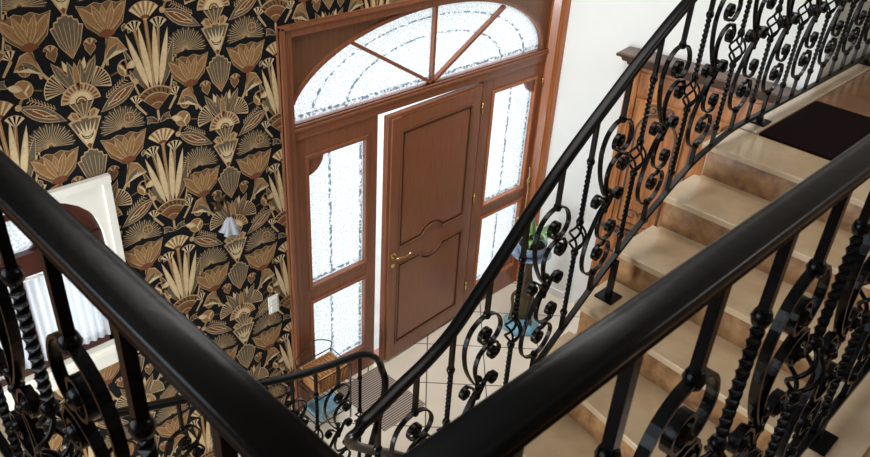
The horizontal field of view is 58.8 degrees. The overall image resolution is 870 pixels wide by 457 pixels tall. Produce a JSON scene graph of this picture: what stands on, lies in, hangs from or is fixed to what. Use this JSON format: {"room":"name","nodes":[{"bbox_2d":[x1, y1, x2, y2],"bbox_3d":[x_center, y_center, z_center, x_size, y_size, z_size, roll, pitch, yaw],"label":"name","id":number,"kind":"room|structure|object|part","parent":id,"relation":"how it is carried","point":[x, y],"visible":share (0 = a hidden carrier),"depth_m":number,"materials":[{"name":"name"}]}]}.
{"room":"entrance hall staircase","nodes":[
{"label":"entrance hall staircase","id":0,"kind":"room"},
{"bbox_2d":[0,0,402,456],"bbox_3d":[-1.090,-0.911,4.160,8.600,5.250,0.257,-25,42,-38],"label":"wall","id":1,"kind":"structure","parent":0,"point":[177,101],"depth_m":4.02,"materials":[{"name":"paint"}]},
{"bbox_2d":[0,173,125,410],"bbox_3d":[-2.060,0.327,3.808,1.015,1.100,0.280,-25,42,-38],"label":"window","id":2,"kind":"structure","parent":1,"relation":"in","point":[86,198],"depth_m":3.87,"materials":[{"name":"white"}]},
{"bbox_2d":[0,288,30,380],"bbox_3d":[-2.139,0.538,3.723,0.345,0.510,0.018,-25,42,-38],"label":"sheer curtain","id":3,"kind":"object","parent":2,"relation":"hanging from","point":[27,363],"depth_m":3.88,"materials":[{"name":"white fabric"}]},
{"bbox_3d":[-2.036,0.319,3.781,0.810,0.915,0.006,-25,42,-38],"label":"pane","id":4,"kind":"part","parent":2,"relation":"part of","materials":[{"name":"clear glass"}]},
{"bbox_3d":[-1.993,0.262,3.700,0.770,0.012,0.012,-25,42,-38],"label":"curtain rod","id":5,"kind":"part","parent":2,"relation":"part of","materials":[{"name":"white"}]},
{"bbox_3d":[-2.031,0.317,3.774,0.870,0.965,0.072,-25,42,-38],"label":"frame","id":6,"kind":"part","parent":2,"relation":"part of","materials":[{"name":"brown wood"}]},
{"bbox_3d":[-2.101,0.709,4.067,0.866,0.023,0.230,-25,42,-38],"label":"sill","id":7,"kind":"part","parent":2,"relation":"part of","materials":[{"name":"white wood"}]},
{"bbox_2d":[23,274,110,360],"bbox_3d":[-1.876,0.414,3.952,0.355,0.510,0.018,-25,42,-38],"label":"sheer curtain","id":8,"kind":"object","parent":2,"relation":"hanging from","point":[88,321],"depth_m":3.93,"materials":[{"name":"white fabric"}]},
{"bbox_2d":[210,191,240,236],"bbox_3d":[-1.165,-0.098,4.303,0.146,0.269,0.129,1,32,-4],"label":"wall sconce","id":9,"kind":"object","parent":1,"relation":"attached to","point":[229,227],"visible":1,"depth_m":4.33,"materials":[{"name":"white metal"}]},
{"bbox_3d":[-1.152,-0.026,4.356,0.125,0.093,0.130,-25,42,-38],"label":"lamp shade","id":10,"kind":"part","parent":9,"relation":"part of","materials":[{"name":"clear glass"}]},
{"bbox_2d":[268,293,278,314],"bbox_3d":[-1.036,0.487,4.962,0.076,0.136,0.016,-25,42,-38],"label":"light switch","id":11,"kind":"object","parent":1,"relation":"attached to","point":[273,301],"visible":1,"depth_m":4.95,"materials":[{"name":"white plastic"}]},
{"bbox_2d":[296,115,377,402],"bbox_3d":[-0.669,0.268,5.293,0.663,2.110,0.071,-25,42,-38],"label":"window","id":12,"kind":"structure","parent":1,"relation":"in","point":[337,168],"depth_m":5.18,"materials":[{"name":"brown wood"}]},
{"bbox_3d":[-0.655,-0.111,5.069,0.495,0.985,0.006,-25,42,-38],"label":"pane","id":13,"kind":"part","parent":12,"relation":"part of","materials":[{"name":"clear glass"}]},
{"bbox_3d":[-0.707,0.681,5.559,0.495,0.670,0.006,-25,42,-38],"label":"pane","id":14,"kind":"part","parent":12,"relation":"part of","materials":[{"name":"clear glass"}]},
{"bbox_2d":[276,0,458,410],"bbox_3d":[-0.071,-0.304,5.616,2.449,2.804,0.125,-25,42,-38],"label":"trim","id":15,"kind":"structure","parent":1,"relation":"attached to","point":[284,33],"depth_m":4.56,"materials":[{"name":"brown wood"}]},
{"bbox_2d":[291,0,551,121],"bbox_3d":[-0.002,-1.220,5.069,2.412,0.550,0.065,-25,42,-38],"label":"window","id":16,"kind":"structure","parent":1,"relation":"in","point":[343,66],"depth_m":4.92,"materials":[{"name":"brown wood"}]},
{"bbox_2d":[295,48,548,140],"bbox_3d":[-0.002,-0.958,5.244,2.373,0.097,0.094,-25,42,-38],"label":"trim","id":17,"kind":"structure","parent":1,"relation":"attached to","point":[305,128],"depth_m":5.07,"materials":[{"name":"brown wood"}]},
{"bbox_2d":[0,365,869,456],"bbox_3d":[-0.090,0.072,3.024,3.280,0.244,3.290,-25,42,-38],"label":"trim","id":18,"kind":"structure","parent":1,"relation":"attached to","point":[851,422],"depth_m":2.15,"materials":[{"name":"stone"}]},
{"bbox_2d":[0,149,341,456],"bbox_3d":[-1.185,0.022,1.751,0.090,1.056,3.187,-25,42,-38],"label":"gallery balustrade","id":19,"kind":"object","parent":18,"relation":"on","point":[244,418],"visible":1,"depth_m":0.85,"materials":[{"name":"black metal"}]},
{"bbox_3d":[-1.217,0.411,2.000,0.022,0.018,3.167,-25,42,-38],"label":"rail","id":20,"kind":"part","parent":19,"relation":"part of","materials":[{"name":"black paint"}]},
{"bbox_2d":[400,134,869,456],"bbox_3d":[1.048,0.131,1.810,3.120,1.056,0.090,-25,42,-38],"label":"gallery balustrade","id":21,"kind":"object","parent":18,"relation":"on","point":[510,418],"visible":1,"depth_m":1.01,"materials":[{"name":"black metal"}]},
{"bbox_3d":[1.035,0.544,2.083,0.090,0.066,0.090,-25,42,-38],"label":"foot post","id":22,"kind":"part","parent":21,"relation":"part of","materials":[{"name":"black metal"}]},
{"bbox_3d":[1.015,0.527,2.047,3.100,0.018,0.022,-25,42,-38],"label":"rail","id":23,"kind":"part","parent":21,"relation":"part of","materials":[{"name":"black metal"}]},
{"bbox_2d":[463,61,544,303],"bbox_3d":[0.533,-0.298,6.335,0.705,2.110,0.073,-25,42,-38],"label":"window","id":24,"kind":"structure","parent":1,"relation":"in","point":[507,126],"depth_m":6.22,"materials":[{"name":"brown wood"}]},
{"bbox_2d":[379,82,483,360],"bbox_3d":[-0.015,0.004,5.787,0.122,2.068,0.965,28,39,34],"label":"door","id":25,"kind":"structure","parent":24,"relation":"attached to","point":[430,146],"depth_m":5.67,"materials":[{"name":"brown wood"}]},
{"bbox_3d":[-0.241,0.188,5.567,0.064,0.048,0.162,28,39,34],"label":"handle","id":26,"kind":"part","parent":25,"relation":"part of","materials":[{"name":"gold metal"}]},
{"bbox_3d":[-0.056,0.449,6.065,0.010,0.695,0.662,28,39,34],"label":"panel","id":27,"kind":"part","parent":25,"relation":"part of","materials":[{"name":"brown wood"}]},
{"bbox_3d":[-0.050,0.452,6.061,0.014,0.759,0.726,28,39,34],"label":"panel moulding","id":28,"kind":"part","parent":25,"relation":"part of","materials":[{"name":"brown wood"}]},
{"bbox_3d":[-0.002,-0.377,5.555,0.010,0.870,0.662,28,39,34],"label":"panel","id":29,"kind":"part","parent":25,"relation":"part of","materials":[{"name":"brown wood"}]},
{"bbox_3d":[0.004,-0.373,5.551,0.014,0.932,0.726,28,39,34],"label":"panel moulding","id":30,"kind":"part","parent":25,"relation":"part of","materials":[{"name":"brown wood"}]},
{"bbox_3d":[0.510,0.100,6.610,0.525,0.690,0.006,-25,42,-38],"label":"pane","id":31,"kind":"part","parent":24,"relation":"part of","materials":[{"name":"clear glass"}]},
{"bbox_3d":[0.562,-0.695,6.119,0.525,0.990,0.006,-25,42,-38],"label":"pane","id":32,"kind":"part","parent":24,"relation":"part of","materials":[{"name":"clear glass"}]},
{"bbox_2d":[525,167,529,207],"bbox_3d":[0.779,-0.324,6.538,0.037,0.436,0.020,-25,42,-38],"label":"pull cord","id":33,"kind":"object","parent":24,"relation":"hanging from","point":[529,167],"visible":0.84,"depth_m":6.53,"materials":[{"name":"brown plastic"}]},
{"bbox_2d":[238,90,580,456],"bbox_3d":[-2.591,0.077,7.882,22.000,0.500,19.200,-25,42,-38],"label":"floor","id":34,"kind":"structure","parent":0,"point":[433,383],"depth_m":6.12,"materials":[{"name":"tile"}]},
{"bbox_2d":[295,339,350,435],"bbox_3d":[-0.768,1.082,5.357,0.319,0.644,0.232,-25,42,-38],"label":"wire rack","id":35,"kind":"object","parent":34,"relation":"on","point":[330,348],"visible":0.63,"depth_m":5.33,"materials":[{"name":"brown"}]},
{"bbox_2d":[300,351,347,394],"bbox_3d":[-0.763,0.989,5.298,0.265,0.175,0.207,-25,42,-38],"label":"wicker basket","id":36,"kind":"object","parent":35,"relation":"on","point":[328,383],"visible":0.55,"depth_m":5.25,"materials":[{"name":"brown wicker"}]},
{"bbox_3d":[-0.759,0.936,5.267,0.233,0.051,0.177,-25,42,-38],"label":"woven lid","id":37,"kind":"part","parent":36,"relation":"part of","materials":[{"name":"brown wicker"}]},
{"bbox_2d":[307,391,342,420],"bbox_3d":[-0.779,1.251,5.462,0.226,0.035,0.166,-25,42,-38],"label":"tray","id":38,"kind":"object","parent":35,"relation":"on","point":[331,406],"visible":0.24,"depth_m":5.45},
{"bbox_2d":[337,367,424,430],"bbox_3d":[-0.403,1.251,5.724,0.400,0.012,0.540,-25,42,-38],"label":"doormat","id":39,"kind":"object","parent":34,"relation":"on","point":[371,381],"visible":0.64,"depth_m":5.71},
{"bbox_2d":[503,246,551,335],"bbox_3d":[0.744,0.504,6.346,0.330,0.755,0.330,-25,42,-38],"label":"plant stand","id":40,"kind":"object","parent":34,"relation":"on","point":[526,301],"visible":0.53,"depth_m":6.33,"materials":[{"name":"brown metal"}]},
{"bbox_3d":[0.763,0.211,6.165,0.330,0.065,0.330,-25,42,-38],"label":"dish","id":41,"kind":"part","parent":40,"relation":"part of","materials":[{"name":"ceramic"}]},
{"bbox_2d":[513,217,565,258],"bbox_3d":[0.745,0.090,6.059,0.434,0.303,0.518,-25,42,-38],"label":"potted plant","id":42,"kind":"object","parent":40,"relation":"on","point":[542,244],"visible":0.46,"depth_m":6.07,"materials":[{"name":"green plant"}]},
{"bbox_3d":[0.766,0.160,6.133,0.240,0.110,0.240,-25,42,-38],"label":"pot","id":43,"kind":"part","parent":42,"relation":"part of","materials":[{"name":"ceramic"}]},
{"bbox_2d":[580,46,797,313],"bbox_3d":[1.752,-0.068,5.844,1.200,2.367,0.200,24,37,29],"label":"tall cabinet","id":44,"kind":"object","parent":34,"relation":"on","point":[641,83],"visible":0.15,"depth_m":5.53,"materials":[{"name":"brown wood"}]},
{"bbox_3d":[1.520,0.501,6.314,0.305,0.500,0.012,24,37,29],"label":"raised panel","id":45,"kind":"part","parent":44,"relation":"part of","materials":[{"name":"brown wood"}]},
{"bbox_3d":[1.529,0.495,6.324,0.405,0.600,0.018,24,37,29],"label":"door","id":46,"kind":"part","parent":44,"relation":"part of","materials":[{"name":"brown wood"}]},
{"bbox_3d":[1.552,0.147,6.109,0.405,0.160,0.020,24,37,29],"label":"drawer","id":47,"kind":"part","parent":44,"relation":"part of","materials":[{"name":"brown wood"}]},
{"bbox_3d":[1.723,0.128,5.939,1.060,0.040,0.035,24,37,29],"label":"waist moulding","id":48,"kind":"part","parent":44,"relation":"part of","materials":[{"name":"brown wood"}]},
{"bbox_3d":[1.580,-0.410,5.751,0.305,0.905,0.012,24,37,29],"label":"raised panel","id":49,"kind":"part","parent":44,"relation":"part of","materials":[{"name":"brown wood"}]},
{"bbox_3d":[1.577,-0.408,5.748,0.321,0.921,0.012,24,37,29],"label":"moulding","id":50,"kind":"part","parent":44,"relation":"part of","materials":[{"name":"brown wood"}]},
{"bbox_3d":[1.590,-0.428,5.754,0.405,1.055,0.018,24,37,29],"label":"door","id":51,"kind":"part","parent":44,"relation":"part of","materials":[{"name":"brown wood"}]},
{"bbox_3d":[1.919,-0.259,5.543,0.305,0.905,0.012,24,37,29],"label":"raised panel","id":52,"kind":"part","parent":44,"relation":"part of","materials":[{"name":"brown wood"}]},
{"bbox_3d":[1.916,-0.258,5.541,0.321,0.921,0.012,24,37,29],"label":"moulding","id":53,"kind":"part","parent":44,"relation":"part of","materials":[{"name":"brown wood"}]},
{"bbox_3d":[1.929,-0.278,5.546,0.405,1.055,0.018,24,37,29],"label":"door","id":54,"kind":"part","parent":44,"relation":"part of","materials":[{"name":"brown wood"}]},
{"bbox_3d":[1.815,-1.035,5.247,1.200,0.092,0.200,24,37,29],"label":"crown","id":55,"kind":"part","parent":44,"relation":"part of","materials":[{"name":"brown wood"}]},
{"bbox_2d":[523,129,869,456],"bbox_3d":[0.291,1.161,3.516,3.380,2.560,2.135,-25,42,-38],"label":"staircase","id":56,"kind":"structure","parent":34,"relation":"on","point":[745,172],"depth_m":3.35,"materials":[{"name":"stone"}]},
{"bbox_2d":[43,351,388,456],"bbox_3d":[-1.008,1.145,3.963,0.173,1.973,2.141,26,38,31],"label":"balustrade","id":57,"kind":"object","parent":56,"relation":"on","point":[177,401],"visible":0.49,"depth_m":4.33,"materials":[{"name":"black metal"}]},
{"bbox_2d":[344,0,869,456],"bbox_3d":[1.456,0.098,4.333,5.122,3.638,0.330,-25,42,-38],"label":"balustrade","id":58,"kind":"object","parent":56,"relation":"on","point":[557,174],"visible":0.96,"depth_m":3.12,"materials":[{"name":"black metal"}]},
{"bbox_3d":[1.474,-0.319,4.086,5.121,2.669,0.270,-25,42,-38],"label":"handrail","id":59,"kind":"part","parent":58,"relation":"part of","materials":[{"name":"black metal"}]},
{"bbox_3d":[0.786,0.225,3.431,0.090,0.198,0.090,-25,42,-38],"label":"foot post","id":60,"kind":"part","parent":58,"relation":"part of","materials":[{"name":"black metal"}]},
{"bbox_3d":[1.526,0.053,4.227,5.043,1.420,0.022,-25,42,-38],"label":"rail","id":61,"kind":"part","parent":58,"relation":"part of","materials":[{"name":"black metal"}]},
{"bbox_3d":[1.672,-0.571,3.968,0.090,0.052,0.090,-25,42,-38],"label":"foot post","id":62,"kind":"part","parent":58,"relation":"part of","materials":[{"name":"black metal"}]},
{"bbox_3d":[2.738,-1.072,4.894,0.090,0.051,0.090,-25,42,-38],"label":"foot post","id":63,"kind":"part","parent":58,"relation":"part of","materials":[{"name":"black metal"}]},
{"bbox_2d":[532,0,869,303],"bbox_3d":[2.147,-1.649,5.698,1.600,5.250,1.890,-25,42,-38],"label":"wall","id":64,"kind":"structure","parent":0,"point":[597,30],"depth_m":5.73,"materials":[{"name":"paint"}]},
{"bbox_2d":[515,0,570,281],"bbox_3d":[0.887,-0.871,6.258,0.087,3.200,0.143,-25,42,-38],"label":"trim","id":65,"kind":"structure","parent":64,"relation":"attached to","point":[560,9],"depth_m":6.11,"materials":[{"name":"brown wood"}]},
{"bbox_2d":[533,279,564,299],"bbox_3d":[1.016,0.546,6.961,0.380,0.070,0.012,24,37,29],"label":"baseboard","id":66,"kind":"structure","parent":64,"relation":"attached to","point":[552,291],"depth_m":6.92,"materials":[{"name":"paint"}]},
{"bbox_2d":[701,63,869,174],"bbox_3d":[2.374,-0.780,4.670,2.830,0.250,0.131,-25,42,-38],"label":"trim","id":67,"kind":"structure","parent":64,"relation":"attached to","point":[795,104],"depth_m":4.32,"materials":[{"name":"stone"}]},
{"bbox_2d":[756,69,869,456],"bbox_3d":[1.333,0.634,2.249,8.250,0.220,6.650,-25,42,-38],"label":"floor","id":68,"kind":"structure","parent":0,"point":[853,95],"depth_m":4.36,"materials":[{"name":"stone"}]},
{"bbox_2d":[759,101,869,160],"bbox_3d":[2.561,-0.180,3.476,0.700,0.012,2.000,-25,42,-38],"label":"rug","id":69,"kind":"object","parent":68,"relation":"on","point":[821,129],"visible":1,"depth_m":3.91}
]}

